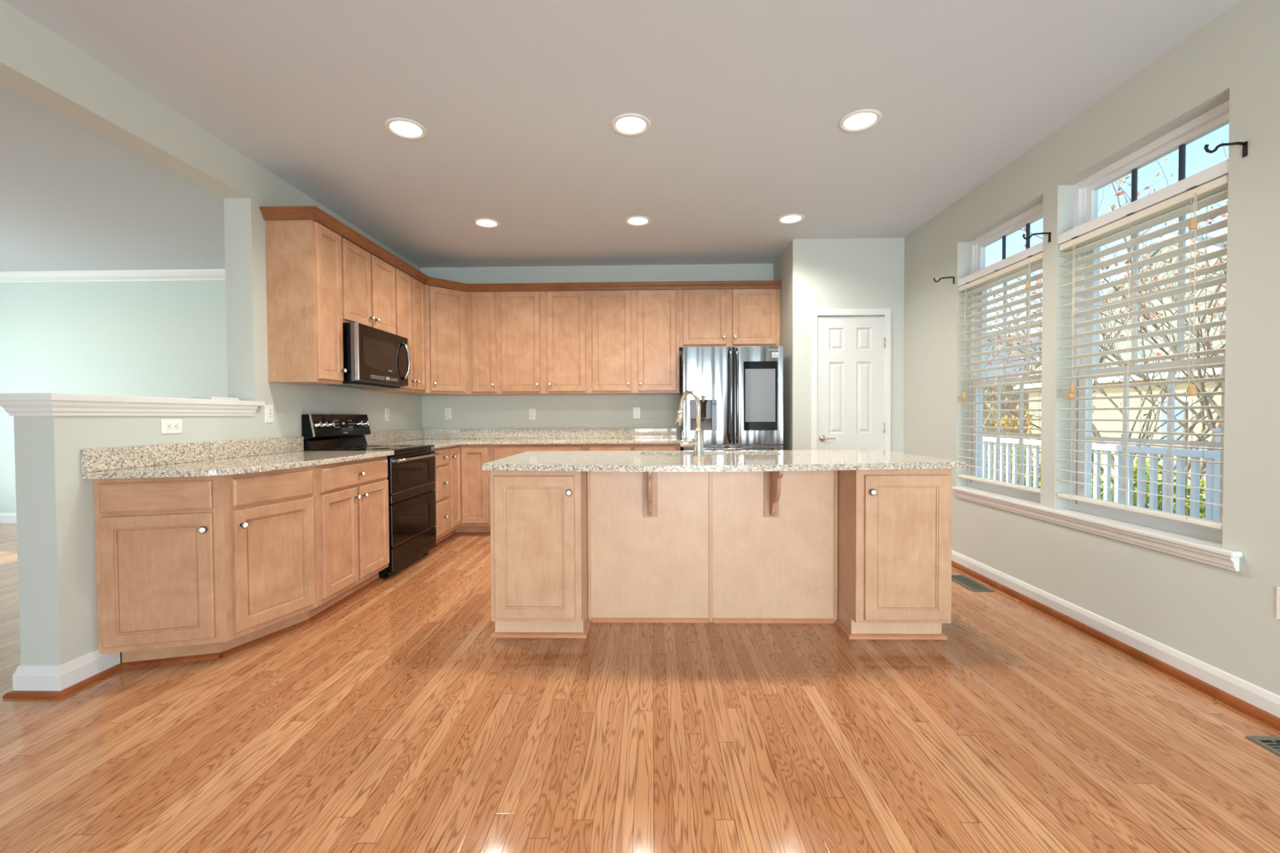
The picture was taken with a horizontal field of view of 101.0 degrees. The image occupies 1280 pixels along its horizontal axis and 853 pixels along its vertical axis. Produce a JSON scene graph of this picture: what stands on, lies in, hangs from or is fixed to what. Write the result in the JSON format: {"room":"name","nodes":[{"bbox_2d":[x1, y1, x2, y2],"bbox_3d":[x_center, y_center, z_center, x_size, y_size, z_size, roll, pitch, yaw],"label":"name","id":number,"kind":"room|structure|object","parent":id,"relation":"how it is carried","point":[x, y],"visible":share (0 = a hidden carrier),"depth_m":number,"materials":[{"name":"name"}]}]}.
{"room":"kitchen","nodes":[
{"label":"kitchen","id":0,"kind":"room"},
{"bbox_2d":[0,280,227,512],"bbox_3d":[-4.989,-0.314,5.820,4.963,2.745,0.100,0,1,1],"label":"wall","id":1,"kind":"structure","parent":0,"point":[157,339],"depth_m":5.78,"materials":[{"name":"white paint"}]},
{"bbox_2d":[0,512,16,523],"bbox_3d":[-4.983,1.003,5.788,4.963,0.112,0.014,0,1,1],"label":"baseboard","id":2,"kind":"structure","parent":1,"relation":"attached to","point":[5,517],"depth_m":5.83,"materials":[{"name":"white paint"}]},
{"bbox_2d":[0,269,225,283],"bbox_3d":[-4.998,-1.635,5.704,4.963,0.100,0.080,0,1,1],"label":"trim","id":3,"kind":"structure","parent":1,"relation":"attached to","point":[157,274],"depth_m":5.71,"materials":[{"name":"white paint"}]},
{"bbox_2d":[0,0,422,665],"bbox_3d":[-2.522,-0.241,1.413,0.169,2.745,8.720,0,1,1],"label":"wall","id":4,"kind":"structure","parent":0,"point":[55,507],"depth_m":2.43,"materials":[{"name":"grey paint"}]},
{"bbox_2d":[12,649,119,691],"bbox_3d":[-2.486,1.045,2.731,0.201,0.122,1.094,0,1,1],"label":"baseboard","id":5,"kind":"structure","parent":4,"relation":"attached to","point":[25,677],"depth_m":2.20,"materials":[{"name":"white paint"}]},
{"bbox_2d":[2,662,122,698],"bbox_3d":[-2.486,1.095,2.722,0.241,0.022,1.114,0,1,1],"label":"trim","id":6,"kind":"structure","parent":5,"relation":"attached to","point":[13,694],"depth_m":2.18,"materials":[{"name":"brown wood"}]},
{"bbox_2d":[0,393,265,416],"bbox_3d":[-2.498,-0.101,2.734,0.255,0.092,1.184,0,1,1],"label":"ledge","id":7,"kind":"object","parent":4,"relation":"attached to","point":[15,404],"visible":0.99,"depth_m":2.41,"materials":[{"name":"white paint"}]},
{"bbox_2d":[186,396,239,399],"bbox_3d":[-2.484,-0.162,3.075,0.150,0.016,0.200,0,1,1],"label":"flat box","id":8,"kind":"object","parent":7,"relation":"on","point":[198,397],"visible":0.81,"depth_m":3.00,"materials":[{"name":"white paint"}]},
{"bbox_2d":[160,418,182,434],"bbox_3d":[-2.402,-0.001,2.711,0.010,0.074,0.118,0,1,1],"label":"outlet","id":9,"kind":"object","parent":4,"relation":"attached to","point":[167,426],"visible":1,"depth_m":2.70,"materials":[{"name":"white plastic"}]},
{"bbox_2d":[166,422,172,429],"bbox_3d":[-2.399,0.000,2.691,0.004,0.033,0.027,0,1,1],"label":"receptacle","id":10,"kind":"object","parent":9,"relation":"attached to","point":[169,425],"depth_m":2.69,"materials":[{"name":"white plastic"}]},
{"bbox_2d":[173,422,178,429],"bbox_3d":[-2.398,-0.001,2.731,0.004,0.033,0.027,0,1,1],"label":"receptacle","id":11,"kind":"object","parent":9,"relation":"attached to","point":[175,424],"depth_m":2.73,"materials":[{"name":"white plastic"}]},
{"bbox_2d":[80,436,303,472],"bbox_3d":[-2.389,0.135,2.995,0.020,0.102,1.430,0,1,1],"label":"backsplash","id":12,"kind":"structure","parent":4,"relation":"attached to","point":[94,460],"depth_m":2.73,"materials":[{"name":"stone"}]},
{"bbox_2d":[264,404,273,422],"bbox_3d":[-2.387,-0.084,3.400,0.010,0.118,0.074,0,1,1],"label":"outlet","id":13,"kind":"object","parent":4,"relation":"attached to","point":[268,408],"visible":0.97,"depth_m":3.39,"materials":[{"name":"white plastic"}]},
{"bbox_2d":[267,408,271,418],"bbox_3d":[-2.384,-0.084,3.400,0.004,0.066,0.033,0,1,1],"label":"receptacle","id":14,"kind":"object","parent":13,"relation":"attached to","point":[269,410],"depth_m":3.40,"materials":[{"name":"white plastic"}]},
{"bbox_2d":[265,219,346,384],"bbox_3d":[-2.213,-0.816,3.535,0.354,1.052,0.304,0,1,1],"label":"upper cabinet","id":15,"kind":"object","parent":4,"relation":"attached to","point":[304,262],"visible":1,"depth_m":3.39,"materials":[{"name":"brown wood"}]},
{"bbox_2d":[259,205,781,292],"bbox_3d":[-0.838,-1.390,4.915,4.266,0.068,1.644,-1,1,-29],"label":"crown molding","id":16,"kind":"structure","parent":15,"relation":"attached to","point":[314,213],"depth_m":5.21,"materials":[{"name":"brown wood"}]},
{"bbox_2d":[341,236,395,334],"bbox_3d":[-2.202,-1.045,4.064,0.354,0.615,0.761,0,1,1],"label":"upper cabinet","id":17,"kind":"object","parent":4,"relation":"attached to","point":[368,282],"visible":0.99,"depth_m":3.99,"materials":[{"name":"brown wood"}]},
{"bbox_2d":[324,322,410,388],"bbox_3d":[-2.136,-0.522,4.071,0.481,0.423,0.755,0,1,1],"label":"microwave","id":18,"kind":"object","parent":17,"relation":"attached to","point":[373,357],"visible":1,"depth_m":3.91,"materials":[{"name":"black metal"}]},
{"bbox_2d":[385,408,389,421],"bbox_3d":[-2.352,-0.110,4.915,0.010,0.118,0.074,0,1,1],"label":"outlet","id":19,"kind":"object","parent":4,"relation":"attached to","point":[387,410],"visible":1,"depth_m":4.91,"materials":[{"name":"white plastic"}]},
{"bbox_2d":[360,267,426,393],"bbox_3d":[-2.185,-0.840,4.746,0.354,1.052,0.594,0,1,1],"label":"upper cabinet","id":20,"kind":"object","parent":4,"relation":"attached to","point":[410,293],"visible":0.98,"depth_m":4.76,"materials":[{"name":"brown wood"}]},
{"bbox_2d":[420,263,773,439],"bbox_3d":[-0.403,-0.335,5.675,3.874,2.745,0.100,0,1,1],"label":"wall","id":21,"kind":"structure","parent":0,"point":[593,411],"depth_m":5.63,"materials":[{"name":"grey paint"}]},
{"bbox_2d":[400,284,472,395],"bbox_3d":[-2.046,-0.852,5.346,0.606,1.052,0.609,0,1,1],"label":"upper cabinet","id":22,"kind":"object","parent":21,"relation":"attached to","point":[446,309],"visible":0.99,"depth_m":5.18,"materials":[{"name":"brown wood"}]},
{"bbox_2d":[444,408,451,419],"bbox_3d":[-2.060,-0.136,5.662,0.074,0.118,0.010,0,1,1],"label":"outlet","id":23,"kind":"object","parent":21,"relation":"attached to","point":[447,411],"visible":1,"depth_m":5.66,"materials":[{"name":"white plastic"}]},
{"bbox_2d":[466,291,502,395],"bbox_3d":[-1.587,-0.857,5.461,0.304,1.052,0.354,0,1,1],"label":"upper cabinet","id":24,"kind":"object","parent":21,"relation":"attached to","point":[482,322],"visible":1,"depth_m":5.32,"materials":[{"name":"brown wood"}]},
{"bbox_2d":[528,408,535,419],"bbox_3d":[-1.150,-0.132,5.641,0.074,0.118,0.010,0,1,1],"label":"outlet","id":25,"kind":"object","parent":21,"relation":"attached to","point":[531,411],"visible":1,"depth_m":5.64,"materials":[{"name":"white plastic"}]},
{"bbox_2d":[497,290,591,395],"bbox_3d":[-0.978,-0.860,5.447,0.913,1.052,0.354,0,1,1],"label":"upper cabinet","id":26,"kind":"object","parent":21,"relation":"attached to","point":[543,335],"visible":1,"depth_m":5.31,"materials":[{"name":"brown wood"}]},
{"bbox_2d":[587,289,679,394],"bbox_3d":[-0.063,-0.864,5.427,0.914,1.052,0.354,0,1,1],"label":"upper cabinet","id":27,"kind":"object","parent":21,"relation":"attached to","point":[633,335],"visible":1,"depth_m":5.29,"materials":[{"name":"brown wood"}]},
{"bbox_2d":[633,407,639,418],"bbox_3d":[-0.035,-0.145,5.615,0.074,0.118,0.010,0,1,1],"label":"outlet","id":28,"kind":"object","parent":21,"relation":"attached to","point":[636,410],"visible":1,"depth_m":5.61,"materials":[{"name":"white plastic"}]},
{"bbox_2d":[679,288,780,351],"bbox_3d":[0.897,-1.097,5.400,1.008,0.595,0.354,0,1,1],"label":"upper cabinet","id":29,"kind":"object","parent":21,"relation":"attached to","point":[708,317],"visible":1,"depth_m":5.26,"materials":[{"name":"brown wood"}]},
{"bbox_2d":[0,0,1239,271],"bbox_3d":[-2.550,-1.672,1.331,10.058,0.120,8.910,0,1,1],"label":"ceiling","id":30,"kind":"structure","parent":0,"point":[744,102],"depth_m":2.79,"materials":[{"name":"white paint"}]},
{"bbox_2d":[384,117,426,139],"bbox_3d":[-1.295,-1.646,2.922,0.218,0.008,0.218,0,1,1],"label":"recessed light","id":31,"kind":"object","parent":30,"relation":"in","point":[406,128],"visible":1,"depth_m":2.92,"materials":[{"name":"white paint"}]},
{"bbox_2d":[472,217,500,227],"bbox_3d":[-1.262,-1.674,4.348,0.218,0.008,0.218,0,1,1],"label":"recessed light","id":32,"kind":"object","parent":30,"relation":"in","point":[481,222],"visible":1,"depth_m":4.34,"materials":[{"name":"beige plastic"}]},
{"bbox_2d":[611,113,650,135],"bbox_3d":[-0.050,-1.652,2.894,0.218,0.008,0.218,0,1,1],"label":"recessed light","id":33,"kind":"object","parent":30,"relation":"in","point":[626,124],"visible":1,"depth_m":2.89,"materials":[{"name":"beige"}]},
{"bbox_2d":[624,215,651,226],"bbox_3d":[-0.018,-1.680,4.319,0.218,0.008,0.218,0,1,1],"label":"recessed light","id":34,"kind":"object","parent":30,"relation":"in","point":[636,220],"visible":1,"depth_m":4.31,"materials":[{"name":"beige"}]},
{"bbox_2d":[777,213,804,224],"bbox_3d":[1.227,-1.686,4.291,0.218,0.008,0.218,0,1,1],"label":"recessed light","id":35,"kind":"object","parent":30,"relation":"in","point":[788,219],"visible":1,"depth_m":4.28,"materials":[{"name":"beige"}]},
{"bbox_2d":[838,108,882,132],"bbox_3d":[1.195,-1.658,2.866,0.218,0.008,0.218,0,1,1],"label":"recessed light","id":36,"kind":"object","parent":30,"relation":"in","point":[862,119],"visible":1,"depth_m":2.86,"materials":[{"name":"beige"}]},
{"bbox_2d":[0,523,1279,852],"bbox_3d":[-2.535,1.162,1.386,10.058,0.060,8.910,0,1,1],"label":"floor","id":37,"kind":"structure","parent":0,"point":[393,720],"depth_m":1.86,"materials":[{"name":"brown wood"}]},
{"bbox_2d":[93,475,226,668],"bbox_3d":[-2.244,0.668,2.450,0.536,0.884,0.350,0,1,27],"label":"base cabinet","id":38,"kind":"object","parent":37,"relation":"on","point":[160,551],"visible":0.99,"depth_m":2.39,"materials":[{"name":"brown wood"}]},
{"bbox_2d":[221,466,317,657],"bbox_3d":[-2.115,0.661,2.775,0.638,0.884,0.479,0,1,18],"label":"base cabinet","id":39,"kind":"object","parent":37,"relation":"on","point":[270,516],"visible":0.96,"depth_m":2.65,"materials":[{"name":"brown wood"}]},
{"bbox_2d":[308,456,389,622],"bbox_3d":[-2.057,0.650,3.314,0.662,0.884,0.790,0,1,1],"label":"base cabinet","id":40,"kind":"object","parent":37,"relation":"on","point":[352,497],"visible":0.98,"depth_m":3.22,"materials":[{"name":"brown wood"}]},
{"bbox_2d":[80,436,394,479],"bbox_3d":[-2.068,0.148,2.988,0.661,0.132,1.430,0,1,1],"label":"countertop","id":41,"kind":"structure","parent":40,"relation":"on","point":[220,458],"depth_m":2.70,"materials":[{"name":"stone"}]},
{"bbox_2d":[302,413,439,578],"bbox_3d":[-2.026,0.491,4.089,0.687,1.172,0.759,0,1,1],"label":"range","id":42,"kind":"object","parent":37,"relation":"on","point":[411,477],"visible":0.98,"depth_m":3.99,"materials":[{"name":"black metal"}]},
{"bbox_2d":[315,444,434,452],"bbox_3d":[-2.026,0.171,4.084,0.569,0.020,0.756,0,1,1],"label":"cooktop","id":43,"kind":"object","parent":42,"relation":"in","point":[397,448],"depth_m":4.03,"materials":[{"name":"black glass"}]},
{"bbox_2d":[426,446,450,552],"bbox_3d":[-2.021,0.624,4.632,0.672,0.884,0.312,0,1,1],"label":"base cabinet","id":44,"kind":"object","parent":37,"relation":"on","point":[442,527],"visible":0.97,"depth_m":4.60,"materials":[{"name":"brown wood"}]},
{"bbox_2d":[440,444,490,542],"bbox_3d":[-1.889,0.612,5.231,0.910,0.884,0.888,0,1,1],"label":"base cabinet","id":45,"kind":"object","parent":37,"relation":"on","point":[469,485],"visible":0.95,"depth_m":5.04,"materials":[{"name":"brown wood"}]},
{"bbox_2d":[361,428,679,448],"bbox_3d":[-0.982,0.103,5.043,2.739,0.132,1.205,0,1,1],"label":"countertop","id":46,"kind":"structure","parent":45,"relation":"on","point":[440,438],"depth_m":5.59,"materials":[{"name":"stone"}]},
{"bbox_2d":[489,444,585,500],"bbox_3d":[-0.974,0.605,5.324,0.912,0.884,0.658,0,1,1],"label":"base cabinet","id":47,"kind":"object","parent":37,"relation":"on","point":[496,451],"visible":0.02,"depth_m":5.03,"materials":[{"name":"brown wood"}]},
{"bbox_2d":[489,470,591,638],"bbox_3d":[-0.521,0.647,3.080,0.502,0.884,0.892,0,1,1],"label":"base cabinet","id":48,"kind":"object","parent":37,"relation":"on","point":[539,519],"visible":0.99,"depth_m":2.67,"materials":[{"name":"brown wood"}]},
{"bbox_2d":[585,444,679,450],"bbox_3d":[-0.062,0.601,5.303,0.908,0.884,0.658,0,1,1],"label":"base cabinet","id":49,"kind":"object","parent":37,"relation":"on","point":[588,446],"visible":0.02,"depth_m":5.01,"materials":[{"name":"brown wood"}]},
{"bbox_2d":[586,470,837,623],"bbox_3d":[0.406,0.639,3.218,1.380,0.884,0.613,0,1,1],"label":"panel","id":50,"kind":"object","parent":37,"relation":"on","point":[710,553],"visible":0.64,"depth_m":2.92,"materials":[{"name":"brown wood"}]},
{"bbox_2d":[642,471,657,517],"bbox_3d":[0.054,0.356,2.810,0.080,0.296,0.232,0,1,1],"label":"corbel","id":51,"kind":"object","parent":50,"relation":"attached to","point":[650,478],"visible":0.77,"depth_m":2.91,"materials":[{"name":"brown wood"}]},
{"bbox_2d":[481,449,965,471],"bbox_3d":[0.413,0.186,3.004,2.363,0.030,1.072,0,1,1],"label":"countertop","id":52,"kind":"structure","parent":50,"relation":"on","point":[778,460],"depth_m":2.68,"materials":[{"name":"stone"}]},
{"bbox_2d":[675,389,704,456],"bbox_3d":[0.262,-0.025,3.107,0.134,0.389,0.254,-1,1,-31],"label":"faucet","id":53,"kind":"object","parent":52,"relation":"on","point":[697,443],"visible":1,"depth_m":3.03,"materials":[{"name":"silver metal"}]},
{"bbox_2d":[764,471,783,517],"bbox_3d":[0.721,0.353,2.795,0.080,0.296,0.232,0,1,1],"label":"corbel","id":54,"kind":"object","parent":50,"relation":"attached to","point":[772,479],"visible":0.78,"depth_m":2.87,"materials":[{"name":"brown wood"}]},
{"bbox_2d":[680,346,782,450],"bbox_3d":[0.864,0.148,5.176,0.908,1.785,0.802,0,1,1],"label":"refrigerator","id":55,"kind":"object","parent":37,"relation":"on","point":[739,389],"visible":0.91,"depth_m":4.83,"materials":[{"name":"grey metal"}]},
{"bbox_2d":[835,468,951,639],"bbox_3d":[1.323,0.638,3.038,0.499,0.884,0.892,0,1,1],"label":"base cabinet","id":56,"kind":"object","parent":37,"relation":"on","point":[895,526],"visible":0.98,"depth_m":2.63,"materials":[{"name":"brown wood"}]},
{"bbox_2d":[951,574,994,591],"bbox_3d":[2.229,1.061,3.588,0.140,0.006,0.347,0,1,1],"label":"floor vent","id":57,"kind":"object","parent":37,"relation":"in","point":[973,585],"visible":0.84,"depth_m":3.56,"materials":[{"name":"grey metal"}]},
{"bbox_2d":[1244,736,1279,755],"bbox_3d":[2.200,1.098,1.698,0.134,0.006,0.331,0,1,1],"label":"floor vent","id":58,"kind":"object","parent":37,"relation":"in","point":[1272,744],"visible":1,"depth_m":1.83,"materials":[{"name":"grey metal"}]},
{"bbox_2d":[773,244,789,449],"bbox_3d":[1.465,-0.337,5.260,0.120,2.745,0.646,0,1,1],"label":"wall","id":59,"kind":"structure","parent":0,"point":[781,265],"depth_m":5.08,"materials":[{"name":"grey paint"}]},
{"bbox_2d":[789,237,904,453],"bbox_3d":[1.897,-0.332,4.867,1.002,2.745,0.120,0,1,1],"label":"wall","id":60,"kind":"structure","parent":0,"point":[831,273],"depth_m":4.79,"materials":[{"name":"grey paint"}]},
{"bbox_2d":[810,308,890,451],"bbox_3d":[1.918,-0.013,4.815,0.715,2.110,0.095,0,1,1],"label":"door","id":61,"kind":"structure","parent":60,"relation":"in","point":[851,374],"depth_m":4.81,"materials":[{"name":"white paint"}]},
{"bbox_2d":[903,0,1279,696],"bbox_3d":[2.391,-0.257,0.928,0.165,2.745,7.974,0,1,1],"label":"wall","id":62,"kind":"structure","parent":0,"point":[1225,620],"depth_m":2.43,"materials":[{"name":"grey paint"}]},
{"bbox_2d":[933,276,954,284],"bbox_3d":[2.297,-1.105,3.991,0.154,0.058,0.016,0,1,1],"label":"curtain rod bracket","id":63,"kind":"object","parent":62,"relation":"attached to","point":[953,277],"visible":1,"depth_m":3.99,"materials":[{"name":"black metal"}]},
{"bbox_2d":[958,201,1043,502],"bbox_3d":[2.451,-0.455,3.525,0.161,1.825,0.864,0,1,1],"label":"window","id":64,"kind":"structure","parent":62,"relation":"in","point":[977,268],"depth_m":3.66,"materials":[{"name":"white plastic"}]},
{"bbox_2d":[957,252,1042,493],"bbox_3d":[2.392,-0.326,3.529,0.093,1.428,0.848,0,1,1],"label":"window blind","id":65,"kind":"object","parent":64,"relation":"attached to","point":[1032,260],"visible":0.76,"depth_m":3.48,"materials":[{"name":"white plastic"}]},
{"bbox_2d":[977,384,1040,484],"bbox_3d":[2.474,0.051,3.534,0.012,0.664,0.674,0,1,1],"label":"grille","id":66,"kind":"object","parent":64,"relation":"attached to","point":[1020,433],"depth_m":3.63,"materials":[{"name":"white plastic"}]},
{"bbox_2d":[983,273,1042,378],"bbox_3d":[2.508,-0.659,3.520,0.012,0.676,0.674,0,1,1],"label":"grille","id":67,"kind":"object","parent":64,"relation":"attached to","point":[1004,345],"depth_m":3.62,"materials":[{"name":"white plastic"}]},
{"bbox_2d":[1002,223,1030,259],"bbox_3d":[2.497,-1.218,3.509,0.012,0.172,0.251,0,1,1],"label":"grille","id":68,"kind":"object","parent":64,"relation":"attached to","point":[1020,226],"depth_m":3.50,"materials":[{"name":"black"}]},
{"bbox_2d":[1022,231,1050,242],"bbox_3d":[2.275,-1.086,3.030,0.154,0.058,0.016,0,1,1],"label":"curtain rod bracket","id":69,"kind":"object","parent":62,"relation":"attached to","point":[1044,233],"visible":1,"depth_m":3.03,"materials":[{"name":"black metal"}]},
{"bbox_2d":[951,485,1242,571],"bbox_3d":[2.383,0.507,3.010,0.132,0.079,1.934,0,1,1],"label":"window sill","id":70,"kind":"structure","parent":62,"relation":"attached to","point":[1203,550],"depth_m":2.57,"materials":[{"name":"white paint"}]},
{"bbox_2d":[951,550,1279,718],"bbox_3d":[2.307,1.061,0.896,0.014,0.112,7.854,0,1,1],"label":"baseboard","id":71,"kind":"structure","parent":62,"relation":"attached to","point":[1257,696],"depth_m":2.45,"materials":[{"name":"white paint"}]},
{"bbox_2d":[951,560,1279,731],"bbox_3d":[2.290,1.098,0.890,0.019,0.038,7.840,0,1,1],"label":"trim","id":72,"kind":"structure","parent":62,"relation":"attached to","point":[1239,704],"depth_m":2.44,"materials":[{"name":"brown wood"}]},
{"bbox_2d":[1057,99,1229,542],"bbox_3d":[2.429,-0.436,2.542,0.161,1.825,0.884,0,1,1],"label":"window","id":73,"kind":"structure","parent":62,"relation":"in","point":[1086,219],"depth_m":2.63,"materials":[{"name":"white plastic"}]},
{"bbox_2d":[1057,174,1228,529],"bbox_3d":[2.369,-0.306,2.546,0.093,1.428,0.868,0,1,1],"label":"window blind","id":74,"kind":"object","parent":73,"relation":"attached to","point":[1195,193],"visible":0.84,"depth_m":2.45,"materials":[{"name":"white plastic"}]},
{"bbox_2d":[1086,371,1220,512],"bbox_3d":[2.452,0.071,2.552,0.012,0.664,0.694,0,1,1],"label":"grille","id":75,"kind":"object","parent":73,"relation":"attached to","point":[1171,440],"depth_m":2.61,"materials":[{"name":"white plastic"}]},
{"bbox_2d":[1131,143,1186,202],"bbox_3d":[2.475,-1.199,2.526,0.012,0.172,0.258,0,1,1],"label":"grille","id":76,"kind":"object","parent":73,"relation":"attached to","point":[1181,147],"depth_m":2.50,"materials":[{"name":"black"}]},
{"bbox_2d":[1095,214,1226,365],"bbox_3d":[2.486,-0.640,2.537,0.012,0.676,0.694,0,1,1],"label":"grille","id":77,"kind":"object","parent":73,"relation":"attached to","point":[1180,335],"depth_m":2.64,"materials":[{"name":"white plastic"}]},
{"bbox_2d":[1204,141,1248,157],"bbox_3d":[2.252,-1.067,2.032,0.154,0.058,0.016,0,1,1],"label":"curtain rod bracket","id":78,"kind":"object","parent":62,"relation":"attached to","point":[1245,144],"visible":1,"depth_m":2.03,"materials":[{"name":"black metal"}]},
{"bbox_2d":[1275,586,1279,619],"bbox_3d":[2.329,0.647,1.897,0.010,0.118,0.074,0,1,1],"label":"outlet","id":79,"kind":"object","parent":62,"relation":"attached to","point":[1277,603],"visible":1,"depth_m":1.93,"materials":[{"name":"white plastic"}]},
{"label":"outside","id":80,"kind":"structure","parent":0,"visible":0},
{"bbox_3d":[3.637,1.141,5.442,2.088,0.080,13.000,0,1,1],"label":"floor","id":81,"kind":"structure","parent":80,"visible":0},
{"bbox_2d":[982,428,1220,521],"bbox_3d":[4.562,0.512,6.947,0.150,1.110,9.075,0,1,1],"label":"deck railing","id":82,"kind":"object","parent":81,"relation":"on","point":[1211,511],"visible":0.19,"depth_m":4.74,"materials":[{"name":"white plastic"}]},
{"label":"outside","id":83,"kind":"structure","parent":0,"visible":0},
{"bbox_2d":[986,467,1204,510],"bbox_3d":[47.236,1.691,38.979,87.348,0.100,160.000,0,1,1],"label":"ground","id":84,"kind":"structure","parent":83,"point":[1112,489],"depth_m":17.35,"materials":[{"name":"green plant"}]},
{"bbox_2d":[982,403,1040,480],"bbox_3d":[6.798,0.971,10.128,2.129,2.896,1.960,0,1,1],"label":"shrub","id":85,"kind":"object","parent":84,"relation":"on","point":[1005,416],"visible":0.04,"depth_m":9.87,"materials":[{"name":"beige plant"}]},
{"bbox_2d":[982,335,1041,467],"bbox_3d":[19.603,-1.698,30.535,9.880,7.292,9.933,0,1,1],"label":"house","id":86,"kind":"structure","parent":84,"relation":"on","point":[989,373],"depth_m":26.11,"materials":[{"name":"beige"}]},
{"bbox_2d":[992,438,1040,488],"bbox_3d":[5.293,1.321,7.376,1.090,2.352,1.146,0,1,1],"label":"shrub","id":87,"kind":"object","parent":84,"relation":"on","point":[1024,438],"visible":0.02,"depth_m":7.29,"materials":[{"name":"green plant"}]},
{"bbox_2d":[982,278,1113,466],"bbox_3d":[7.945,-0.906,12.605,4.124,6.584,6.475,0,1,19],"label":"tree","id":88,"kind":"object","parent":84,"relation":"on","point":[1015,288],"visible":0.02,"depth_m":12.03,"materials":[{"name":"beige plant"}]},
{"bbox_2d":[1091,471,1112,500],"bbox_3d":[5.267,1.434,6.417,1.177,2.150,1.102,0,1,1],"label":"shrub","id":89,"kind":"object","parent":84,"relation":"on","point":[1102,472],"visible":0.02,"depth_m":6.31,"materials":[{"name":"green plant"}]},
{"bbox_2d":[982,158,1227,516],"bbox_3d":[6.943,-0.959,7.436,4.337,6.881,5.963,-1,1,-36],"label":"tree","id":90,"kind":"object","parent":84,"relation":"on","point":[1199,386],"visible":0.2,"depth_m":7.36,"materials":[{"name":"beige plant"}]},
{"bbox_2d":[986,176,1226,506],"bbox_3d":[8.839,-0.743,8.510,5.670,6.397,5.831,-1,1,-37],"label":"tree","id":91,"kind":"object","parent":84,"relation":"on","point":[1147,428],"visible":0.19,"depth_m":8.57,"materials":[{"name":"beige plant"}]},
{"bbox_2d":[986,245,1226,430],"bbox_3d":[9.809,-0.780,8.530,6.704,6.451,5.483,0,1,1],"label":"tree","id":92,"kind":"object","parent":84,"relation":"on","point":[1206,344],"visible":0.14,"depth_m":8.97,"materials":[{"name":"beige plant"}]},
{"bbox_2d":[1011,233,1226,498],"bbox_3d":[21.282,-1.922,16.487,9.880,8.271,13.935,0,1,1],"label":"house","id":93,"kind":"structure","parent":84,"relation":"on","point":[1179,388],"depth_m":17.11,"materials":[{"name":"beige"}]},
{"bbox_2d":[1101,454,1205,519],"bbox_3d":[5.278,1.385,5.406,1.113,2.263,1.129,0,1,28],"label":"shrub","id":94,"kind":"object","parent":84,"relation":"on","point":[1160,467],"visible":0.06,"depth_m":5.34,"materials":[{"name":"green plant"}]},
{"bbox_2d":[1101,141,1226,497],"bbox_3d":[11.428,-1.217,8.691,4.286,7.285,4.988,-1,1,-19],"label":"tree","id":95,"kind":"object","parent":84,"relation":"on","point":[1184,437],"visible":0.16,"depth_m":9.99,"materials":[{"name":"beige plant"}]},
{"bbox_2d":[1185,490,1205,518],"bbox_3d":[5.245,1.470,4.521,1.123,2.192,1.154,-1,1,-24],"label":"shrub","id":96,"kind":"object","parent":84,"relation":"on","point":[1203,507],"visible":0.02,"depth_m":4.82,"materials":[{"name":"green plant"}]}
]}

